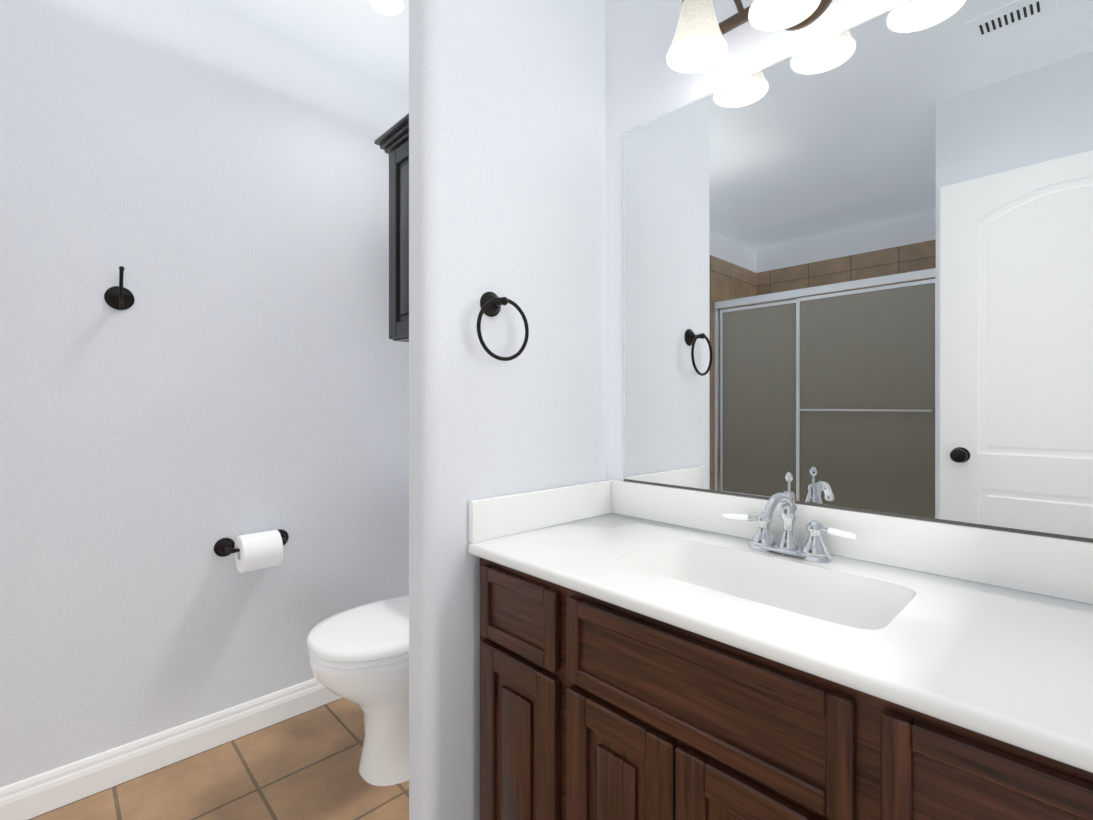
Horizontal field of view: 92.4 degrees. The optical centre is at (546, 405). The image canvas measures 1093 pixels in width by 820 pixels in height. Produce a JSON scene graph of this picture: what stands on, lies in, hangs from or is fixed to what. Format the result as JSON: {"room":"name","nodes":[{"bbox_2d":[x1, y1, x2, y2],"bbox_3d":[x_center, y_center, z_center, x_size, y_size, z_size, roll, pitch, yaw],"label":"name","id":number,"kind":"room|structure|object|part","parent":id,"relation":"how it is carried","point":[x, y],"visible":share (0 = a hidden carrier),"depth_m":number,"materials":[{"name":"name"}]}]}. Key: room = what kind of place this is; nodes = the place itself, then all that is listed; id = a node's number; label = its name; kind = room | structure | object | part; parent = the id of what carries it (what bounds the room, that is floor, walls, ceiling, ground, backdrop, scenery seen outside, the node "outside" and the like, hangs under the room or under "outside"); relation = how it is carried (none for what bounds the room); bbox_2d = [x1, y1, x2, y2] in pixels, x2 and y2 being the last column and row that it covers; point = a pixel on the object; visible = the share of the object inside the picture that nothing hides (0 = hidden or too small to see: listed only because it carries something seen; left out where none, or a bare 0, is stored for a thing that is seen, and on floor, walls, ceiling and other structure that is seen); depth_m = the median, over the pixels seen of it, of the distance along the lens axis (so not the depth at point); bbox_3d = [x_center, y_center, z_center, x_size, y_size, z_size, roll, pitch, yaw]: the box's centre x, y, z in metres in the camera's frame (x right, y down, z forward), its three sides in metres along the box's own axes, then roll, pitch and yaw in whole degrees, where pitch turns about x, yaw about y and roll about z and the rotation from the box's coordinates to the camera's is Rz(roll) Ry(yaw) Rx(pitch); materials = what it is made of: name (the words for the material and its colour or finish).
{"room":"bathroom","nodes":[
{"label":"bathroom","id":0,"kind":"room"},
{"bbox_2d":[0,0,408,787],"bbox_3d":[-1.768,-0.100,1.160,3.320,2.440,0.100,0,0,-44],"label":"wall","id":1,"kind":"structure","parent":0,"point":[212,180],"depth_m":1.66,"materials":[{"name":"grey paint"}]},
{"bbox_2d":[104,266,133,309],"bbox_3d":[-1.246,-0.341,1.533,0.070,0.124,0.080,0,0,-44],"label":"robe hook","id":2,"kind":"object","parent":1,"relation":"attached to","point":[120,297],"visible":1,"depth_m":1.54,"materials":[{"name":"black metal"}]},
{"bbox_2d":[0,678,342,819],"bbox_3d":[-1.416,1.068,1.416,2.460,0.104,0.016,0,0,-44],"label":"baseboard","id":3,"kind":"structure","parent":1,"relation":"attached to","point":[38,794],"depth_m":1.60,"materials":[{"name":"white wood"}]},
{"bbox_2d":[214,529,288,572],"bbox_3d":[-0.969,0.487,1.761,0.232,0.120,0.132,0,0,-44],"label":"paper holder","id":4,"kind":"object","parent":1,"relation":"attached to","point":[256,551],"visible":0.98,"depth_m":1.73,"materials":[{"name":"white paper"}]},
{"bbox_2d":[28,698,408,819],"bbox_3d":[-0.894,1.161,0.316,3.420,0.080,2.528,0,0,-44],"label":"floor","id":5,"kind":"structure","parent":0,"point":[303,766],"depth_m":1.54,"materials":[{"name":"beige tile"}]},
{"bbox_2d":[306,595,408,785],"bbox_3d":[-0.430,0.722,1.691,0.636,0.795,0.450,0,0,-44],"label":"toilet","id":6,"kind":"object","parent":5,"relation":"on","point":[359,656],"visible":0.33,"depth_m":1.53,"materials":[{"name":"white ceramic"}]},
{"bbox_3d":[-0.478,0.681,1.645,0.504,0.032,0.374,0,0,-44],"label":"lid","id":7,"kind":"part","parent":6,"relation":"part of","materials":[{"name":"white plastic"}]},
{"bbox_3d":[-0.478,0.710,1.645,0.496,0.020,0.366,0,0,-44],"label":"seat","id":8,"kind":"part","parent":6,"relation":"part of","materials":[{"name":"white plastic"}]},
{"bbox_3d":[-0.464,0.920,1.659,0.534,0.400,0.362,0,0,-44],"label":"bowl","id":9,"kind":"part","parent":6,"relation":"part of","materials":[{"name":"white ceramic"}]},
{"bbox_2d":[468,472,1092,819],"bbox_3d":[0.446,0.628,0.875,0.501,0.984,1.284,0,0,-44],"label":"bathroom vanity","id":10,"kind":"object","parent":5,"relation":"on","point":[651,652],"visible":1,"depth_m":0.83,"materials":[{"name":"brown wood"}]},
{"bbox_3d":[-0.061,0.493,1.083,0.018,0.030,0.180,0,0,-44],"label":"drawer rail","id":11,"kind":"part","parent":10,"relation":"part of","materials":[{"name":"brown wood"}]},
{"bbox_3d":[-0.057,0.766,1.087,0.008,0.392,0.142,0,0,-44],"label":"door panel","id":12,"kind":"part","parent":10,"relation":"part of","materials":[{"name":"brown wood"}]},
{"bbox_3d":[-0.057,0.431,1.086,0.008,0.098,0.182,0,0,-44],"label":"drawer panel","id":13,"kind":"part","parent":10,"relation":"part of","materials":[{"name":"brown wood"}]},
{"bbox_3d":[-0.061,0.547,1.083,0.018,0.050,0.140,0,0,-44],"label":"door rail","id":14,"kind":"part","parent":10,"relation":"part of","materials":[{"name":"brown wood"}]},
{"bbox_3d":[-0.061,0.369,1.083,0.018,0.030,0.180,0,0,-44],"label":"drawer rail","id":15,"kind":"part","parent":10,"relation":"part of","materials":[{"name":"brown wood"}]},
{"bbox_3d":[0.124,0.766,0.896,0.008,0.392,0.134,0,0,-44],"label":"door panel","id":16,"kind":"part","parent":10,"relation":"part of","materials":[{"name":"brown wood"}]},
{"bbox_3d":[0.120,0.547,0.893,0.018,0.050,0.132,0,0,-44],"label":"door rail","id":17,"kind":"part","parent":10,"relation":"part of","materials":[{"name":"brown wood"}]},
{"bbox_3d":[0.206,0.493,0.803,0.018,0.030,0.419,0,0,-44],"label":"falsefront rail","id":18,"kind":"part","parent":10,"relation":"part of","materials":[{"name":"brown wood"}]},
{"bbox_3d":[0.209,0.431,0.806,0.008,0.098,0.421,0,0,-44],"label":"falsefront panel","id":19,"kind":"part","parent":10,"relation":"part of","materials":[{"name":"brown wood"}]},
{"bbox_3d":[0.206,0.369,0.803,0.018,0.030,0.419,0,0,-44],"label":"falsefront rail","id":20,"kind":"part","parent":10,"relation":"part of","materials":[{"name":"brown wood"}]},
{"bbox_3d":[0.290,0.766,0.722,0.008,0.392,0.148,0,0,-44],"label":"door panel","id":21,"kind":"part","parent":10,"relation":"part of","materials":[{"name":"brown wood"}]},
{"bbox_3d":[0.286,0.547,0.719,0.018,0.050,0.146,0,0,-44],"label":"door rail","id":22,"kind":"part","parent":10,"relation":"part of","materials":[{"name":"brown wood"}]},
{"bbox_2d":[722,472,856,562],"bbox_3d":[0.469,0.221,1.050,0.141,0.169,0.267,0,0,-44],"label":"faucet","id":23,"kind":"object","parent":10,"relation":"on","point":[763,547],"depth_m":1.06,"materials":[{"name":"silver metal"}]},
{"bbox_3d":[0.553,0.432,0.445,0.008,0.098,0.407,0,0,-44],"label":"drawer panel","id":24,"kind":"part","parent":10,"relation":"part of","materials":[{"name":"brown wood"}]},
{"bbox_3d":[0.550,0.370,0.442,0.018,0.030,0.405,0,0,-44],"label":"drawer rail","id":25,"kind":"part","parent":10,"relation":"part of","materials":[{"name":"brown wood"}]},
{"bbox_2d":[203,0,408,93],"bbox_3d":[-0.894,-1.359,0.314,3.420,0.080,2.528,0,0,-44],"label":"ceiling","id":26,"kind":"structure","parent":0,"point":[356,35],"depth_m":1.84,"materials":[{"name":"white paint"}]},
{"bbox_2d":[361,0,408,20],"bbox_3d":[-0.523,-1.317,1.711,0.156,0.006,0.156,0,0,-44],"label":"recessed light","id":27,"kind":"object","parent":26,"relation":"in","point":[390,7],"depth_m":1.74,"materials":[{"name":"white"}]},
{"bbox_2d":[409,0,605,819],"bbox_3d":[-0.069,-0.100,1.348,0.600,2.440,0.105,0,0,-44],"label":"wall","id":28,"kind":"structure","parent":0,"point":[507,111],"depth_m":1.20,"materials":[{"name":"grey paint"}]},
{"bbox_2d":[477,292,528,360],"bbox_3d":[-0.110,-0.182,1.194,0.143,0.163,0.062,0,0,-44],"label":"towel ring","id":29,"kind":"object","parent":28,"relation":"attached to","point":[491,303],"visible":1,"depth_m":1.19,"materials":[{"name":"black metal"}]},
{"bbox_2d":[605,0,906,480],"bbox_3d":[0.308,-0.100,1.460,0.100,2.440,2.528,0,0,-44],"label":"wall","id":30,"kind":"structure","parent":0,"point":[645,83],"depth_m":1.44,"materials":[{"name":"grey paint"}]},
{"bbox_2d":[374,113,408,341],"bbox_3d":[-0.299,-0.599,1.788,0.320,0.725,0.612,0,0,-44],"label":"upper cabinet","id":31,"kind":"object","parent":30,"relation":"attached to","point":[393,141],"visible":0.23,"depth_m":1.85,"materials":[{"name":"black wood"}]},
{"bbox_3d":[-0.299,-0.954,1.787,0.320,0.014,0.612,0,0,-44],"label":"crown","id":32,"kind":"part","parent":31,"relation":"part of","materials":[{"name":"grey wood"}]},
{"bbox_3d":[-0.293,-0.939,1.792,0.306,0.017,0.584,0,0,-44],"label":"crown","id":33,"kind":"part","parent":31,"relation":"part of","materials":[{"name":"grey wood"}]},
{"bbox_3d":[-0.289,-0.923,1.796,0.294,0.015,0.560,0,0,-44],"label":"crown","id":34,"kind":"part","parent":31,"relation":"part of","materials":[{"name":"grey wood"}]},
{"bbox_3d":[-0.474,-0.884,1.806,0.018,0.055,0.156,0,0,-44],"label":"door rail","id":35,"kind":"part","parent":31,"relation":"part of","materials":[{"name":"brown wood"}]},
{"bbox_3d":[-0.474,-0.268,1.806,0.018,0.055,0.156,0,0,-44],"label":"door rail","id":36,"kind":"part","parent":31,"relation":"part of","materials":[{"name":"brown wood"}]},
{"bbox_3d":[-0.470,-0.576,1.810,0.009,0.565,0.158,0,0,-44],"label":"door panel","id":37,"kind":"part","parent":31,"relation":"part of","materials":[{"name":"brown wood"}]},
{"bbox_2d":[666,0,831,72],"bbox_3d":[0.503,-0.901,1.052,0.179,0.208,0.557,0,0,-44],"label":"sconce","id":38,"kind":"object","parent":30,"relation":"attached to","point":[699,43],"visible":1,"depth_m":1.15,"materials":[{"name":"white glass"}]},
{"bbox_3d":[0.341,-0.858,1.190,0.134,0.122,0.134,0,0,-44],"label":"lamp shade","id":39,"kind":"part","parent":38,"relation":"part of","materials":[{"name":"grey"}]},
{"bbox_3d":[0.341,-0.864,1.190,0.048,0.075,0.048,0,0,-44],"label":"bulb","id":40,"kind":"part","parent":38,"relation":"part of","materials":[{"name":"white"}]},
{"bbox_3d":[0.392,-0.941,1.187,0.086,0.127,0.088,0,0,-44],"label":"arm","id":41,"kind":"part","parent":38,"relation":"part of"},
{"bbox_2d":[608,479,1092,603],"bbox_3d":[0.621,0.259,1.042,0.017,0.093,1.284,0,0,-44],"label":"backsplash","id":42,"kind":"structure","parent":30,"relation":"attached to","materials":[{"name":"white stone"}]},
{"bbox_2d":[623,0,1092,538],"bbox_3d":[0.642,-0.278,1.031,0.007,0.972,1.227,0,0,-44],"label":"mirror","id":43,"kind":"object","parent":30,"relation":"attached to","point":[857,266],"depth_m":1.02,"materials":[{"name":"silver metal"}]},
{"bbox_3d":[0.218,-0.277,1.472,0.001,0.966,0.004,0,0,-44],"label":"mirror bevel","id":44,"kind":"part","parent":43,"relation":"part of","materials":[{"name":"silver metal"}]},
{"bbox_3d":[0.640,-0.762,1.029,0.001,0.004,1.227,0,0,-44],"label":"top mirror bevel","id":45,"kind":"part","parent":43,"relation":"part of","materials":[{"name":"silver metal"}]},
{"bbox_2d":[624,479,1092,542],"bbox_3d":[0.642,0.209,1.032,0.006,0.006,1.227,0,0,-44],"label":"seal","id":46,"kind":"object","parent":43,"relation":"attached to","point":[930,519],"visible":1,"depth_m":0.99,"materials":[{"name":"grey"}]}
]}

